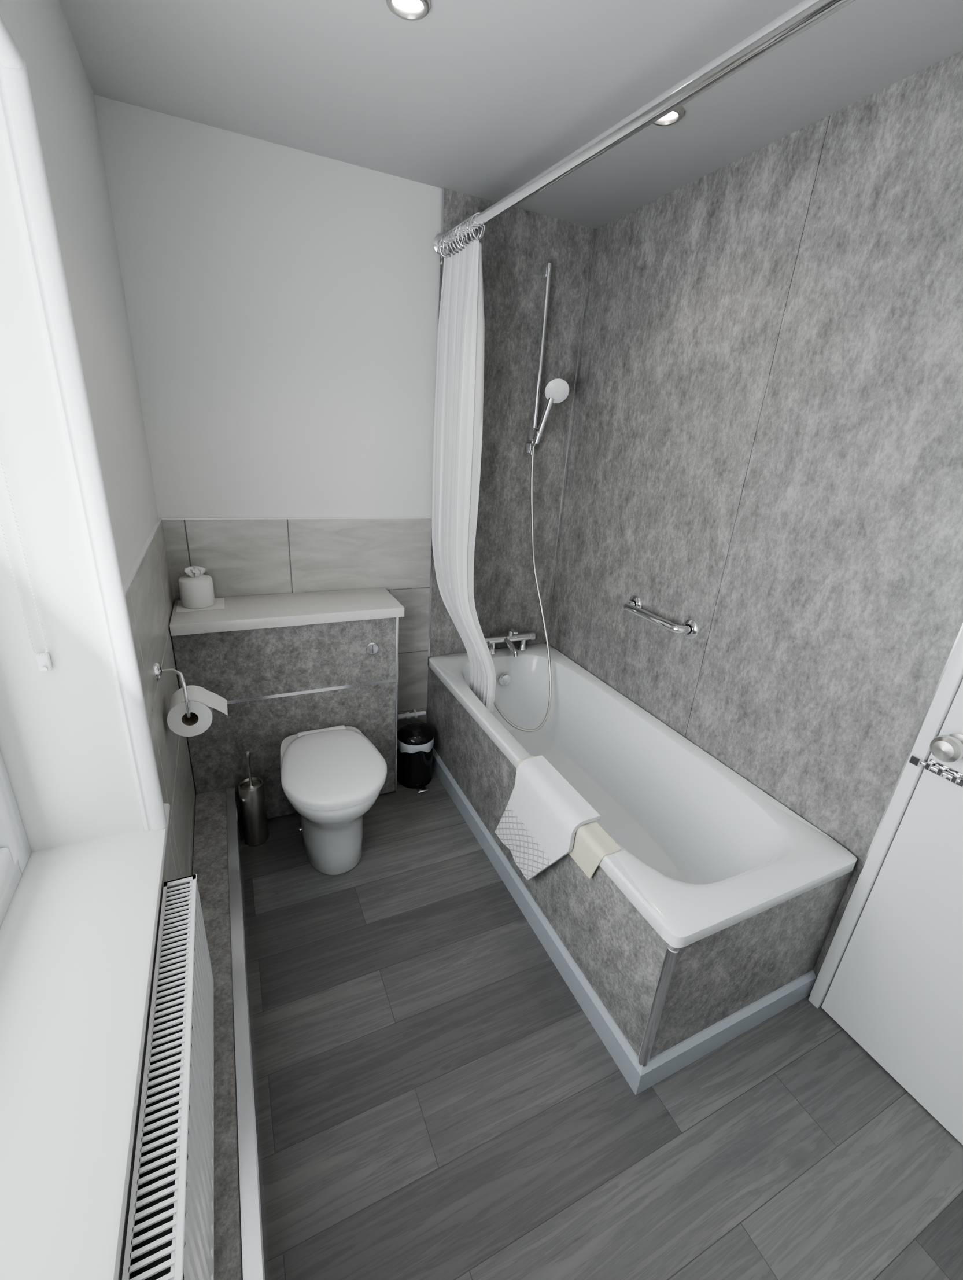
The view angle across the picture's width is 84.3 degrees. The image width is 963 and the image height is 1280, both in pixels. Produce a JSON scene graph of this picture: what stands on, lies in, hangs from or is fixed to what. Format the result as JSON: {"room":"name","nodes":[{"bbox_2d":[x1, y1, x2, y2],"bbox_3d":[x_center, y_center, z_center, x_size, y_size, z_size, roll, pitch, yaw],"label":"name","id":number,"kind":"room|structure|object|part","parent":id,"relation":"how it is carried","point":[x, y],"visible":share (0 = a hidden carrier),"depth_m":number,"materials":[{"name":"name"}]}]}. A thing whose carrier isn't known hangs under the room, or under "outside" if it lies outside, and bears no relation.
{"room":"bathroom","nodes":[
{"label":"bathroom","id":0,"kind":"room"},
{"bbox_2d":[0,0,196,1279],"bbox_3d":[-0.768,0.050,0.787,0.331,2.420,2.870,-6,23,-24],"label":"wall","id":1,"kind":"structure","parent":0,"point":[63,749],"depth_m":1.10,"materials":[{"name":"white paint"}]},
{"bbox_2d":[0,750,31,927],"bbox_3d":[-0.712,0.038,0.410,0.072,1.380,1.200,-6,23,-24],"label":"window","id":2,"kind":"structure","parent":1,"relation":"in","point":[15,850],"depth_m":1.05,"materials":[{"name":"white plastic"}]},
{"bbox_2d":[0,14,167,830],"bbox_3d":[-0.479,0.013,0.517,0.047,1.380,1.200,-6,23,-24],"label":"window trim","id":3,"kind":"structure","parent":1,"relation":"in","point":[18,124],"depth_m":0.92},
{"bbox_2d":[0,454,52,671],"bbox_3d":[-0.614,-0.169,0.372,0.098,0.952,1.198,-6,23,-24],"label":"blind cord","id":4,"kind":"object","parent":3,"relation":"attached to","point":[43,659],"visible":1,"depth_m":1.00,"materials":[{"name":"white plastic"}]},
{"bbox_3d":[-0.479,0.013,0.517,0.047,1.380,1.200,-6,23,-24],"label":"architrave","id":5,"kind":"part","parent":3,"relation":"part of","materials":[{"name":"white paint"}]},
{"bbox_2d":[0,803,170,1279],"bbox_3d":[-0.621,0.677,0.726,0.262,0.025,1.370,-6,23,-24],"label":"window sill","id":6,"kind":"structure","parent":1,"relation":"attached to","point":[78,928],"depth_m":0.82,"materials":[{"name":"white paint"}]},
{"bbox_2d":[122,874,214,1279],"bbox_3d":[-0.470,0.920,0.824,0.071,0.388,1.225,-6,23,-24],"label":"radiator","id":7,"kind":"object","parent":1,"relation":"attached to","point":[173,1230],"visible":1,"depth_m":0.86,"materials":[{"name":"white metal"}]},
{"bbox_2d":[154,661,227,736],"bbox_3d":[-0.819,0.154,1.513,0.162,0.224,0.131,-6,23,-24],"label":"toilet roll holder","id":8,"kind":"object","parent":1,"relation":"attached to","point":[190,713],"visible":1,"depth_m":1.50,"materials":[{"name":"white paper"}]},
{"bbox_2d":[93,94,595,756],"bbox_3d":[-0.517,-0.524,2.310,2.220,2.420,0.112,-6,23,-24],"label":"wall","id":9,"kind":"structure","parent":0,"point":[283,302],"depth_m":2.03,"materials":[{"name":"white paint"}]},
{"bbox_2d":[397,709,425,719],"bbox_3d":[-0.388,0.377,2.664,0.220,0.030,0.045,-6,23,-24],"label":"pipe","id":10,"kind":"object","parent":9,"relation":"attached to","point":[408,715],"visible":0.73,"depth_m":2.66,"materials":[{"name":"white plastic"}]},
{"bbox_3d":[0.088,-0.570,2.535,0.690,2.420,0.013,-6,23,-24],"label":"panel","id":11,"kind":"part","parent":9,"relation":"part of","materials":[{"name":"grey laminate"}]},
{"bbox_2d":[488,262,569,732],"bbox_3d":[0.247,-0.547,2.336,0.373,1.957,0.346,18,25,32],"label":"shower head","id":12,"kind":"object","parent":9,"relation":"attached to","point":[557,390],"visible":0.93,"depth_m":2.34},
{"bbox_2d":[59,0,962,229],"bbox_3d":[0.140,-1.204,0.715,2.220,0.080,2.870,-6,23,-24],"label":"ceiling","id":13,"kind":"structure","parent":0,"point":[479,98],"depth_m":1.33,"materials":[{"name":"white paint"}]},
{"bbox_2d":[385,0,430,20],"bbox_3d":[-0.153,-1.326,1.108,0.094,0.012,0.094,-6,23,-24],"label":"recessed light","id":14,"kind":"object","parent":13,"relation":"in","point":[414,10],"visible":1,"depth_m":1.12,"materials":[{"name":"silver metal"}]},
{"bbox_2d":[652,105,684,126],"bbox_3d":[0.493,-1.405,1.425,0.094,0.012,0.094,-6,23,-24],"label":"recessed light","id":15,"kind":"object","parent":13,"relation":"in","point":[675,116],"visible":0.45,"depth_m":1.44,"materials":[{"name":"silver metal"}]},
{"bbox_2d":[240,756,962,1279],"bbox_3d":[-0.020,1.113,1.614,2.220,0.060,2.870,-6,23,-24],"label":"floor","id":16,"kind":"structure","parent":0,"point":[437,1101],"depth_m":1.34,"materials":[{"name":"grey wood"}]},
{"bbox_2d":[192,785,270,1279],"bbox_3d":[-0.560,1.107,1.157,0.141,0.212,2.362,-6,23,-24],"label":"pipe boxing","id":17,"kind":"object","parent":16,"relation":"on","point":[241,1250],"visible":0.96,"depth_m":1.25,"materials":[{"name":"grey laminate"},{"name":"polished aluminium"}]},
{"bbox_2d":[238,750,269,846],"bbox_3d":[-0.899,0.613,2.088,0.090,0.413,0.090,-6,23,-24],"label":"toilet brush","id":18,"kind":"object","parent":16,"relation":"on","point":[251,789],"depth_m":2.08,"materials":[{"name":"silver metal"}]},
{"bbox_2d":[169,587,404,825],"bbox_3d":[-0.779,0.282,2.271,0.829,0.915,0.301,-6,23,-24],"label":"cabinet","id":19,"kind":"object","parent":16,"relation":"on","point":[284,665],"visible":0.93,"depth_m":2.09,"materials":[{"name":"grey stone"}]},
{"bbox_2d":[175,565,225,612],"bbox_3d":[-1.059,-0.202,1.993,0.160,0.150,0.141,-6,23,-24],"label":"tissue box","id":20,"kind":"object","parent":19,"relation":"on","point":[196,588],"visible":1,"depth_m":1.96,"materials":[{"name":"white paper"}]},
{"bbox_2d":[279,725,387,875],"bbox_3d":[-0.570,0.629,2.044,0.364,0.459,0.536,-6,23,-24],"label":"toilet","id":21,"kind":"object","parent":16,"relation":"on","point":[331,776],"depth_m":1.91,"materials":[{"name":"white ceramic"}]},
{"bbox_2d":[397,721,434,792],"bbox_3d":[-0.310,0.546,2.535,0.176,0.293,0.222,-6,23,-24],"label":"pedal bin","id":22,"kind":"object","parent":16,"relation":"on","point":[415,739],"visible":0.98,"depth_m":2.49,"materials":[{"name":"black metal"}]},
{"bbox_2d":[426,643,857,1095],"bbox_3d":[0.381,0.604,2.152,0.700,0.550,1.700,-6,23,-24],"label":"bathtub","id":23,"kind":"object","parent":16,"relation":"on","point":[713,917],"visible":0.83,"depth_m":1.66,"materials":[{"name":"white ceramic"}]},
{"bbox_2d":[484,627,535,657],"bbox_3d":[0.161,0.019,2.685,0.300,0.124,0.164,-6,23,-24],"label":"mixer tap","id":24,"kind":"object","parent":23,"relation":"on","point":[507,639],"visible":0.87,"depth_m":2.70,"materials":[{"name":"silver metal"}]},
{"bbox_2d":[495,755,600,880],"bbox_3d":[0.198,0.613,1.764,0.113,0.362,0.410,-6,23,-24],"label":"bath mat","id":25,"kind":"object","parent":23,"relation":"on","point":[541,819],"visible":1,"depth_m":1.70,"materials":[{"name":"white fabric"}]},
{"bbox_2d":[515,755,621,878],"bbox_3d":[0.249,0.542,1.661,0.066,0.113,0.475,-6,23,-24],"label":"cloth","id":26,"kind":"object","parent":23,"relation":"on","point":[592,843],"visible":0.3,"depth_m":1.50,"materials":[{"name":"cream cotton fabric"}]},
{"bbox_2d":[433,0,856,256],"bbox_3d":[0.437,-1.013,0.934,0.139,0.117,2.647,-6,23,-24],"label":"shower curtain rod","id":27,"kind":"object","parent":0,"point":[807,14],"depth_m":1.02,"materials":[{"name":"white metal"}]},
{"bbox_2d":[432,212,495,711],"bbox_3d":[-0.056,-0.594,2.168,0.171,1.828,0.413,-8,24,-28],"label":"shower curtain","id":28,"kind":"object","parent":27,"relation":"hanging from","point":[459,396],"visible":0.97,"depth_m":2.09,"materials":[{"name":"white fabric"}]},
{"bbox_2d":[547,50,962,1006],"bbox_3d":[1.004,-0.143,1.599,0.112,2.420,2.870,-6,23,-24],"label":"wall","id":29,"kind":"structure","parent":0,"point":[766,453],"depth_m":1.58,"materials":[{"name":"grey stone-effect laminate wall panel"}]},
{"bbox_2d":[623,594,699,639],"bbox_3d":[0.680,-0.092,2.098,0.077,0.080,0.390,-6,23,-24],"label":"grab bar","id":30,"kind":"object","parent":29,"relation":"attached to","point":[630,606],"visible":1,"depth_m":2.01,"materials":[{"name":"silver metal"}]},
{"bbox_2d":[808,628,962,1145],"bbox_3d":[1.249,0.328,0.946,0.082,2.045,0.834,-6,23,-24],"label":"door","id":31,"kind":"structure","parent":29,"relation":"in","point":[896,988],"depth_m":1.38,"materials":[{"name":"white"}]}
]}

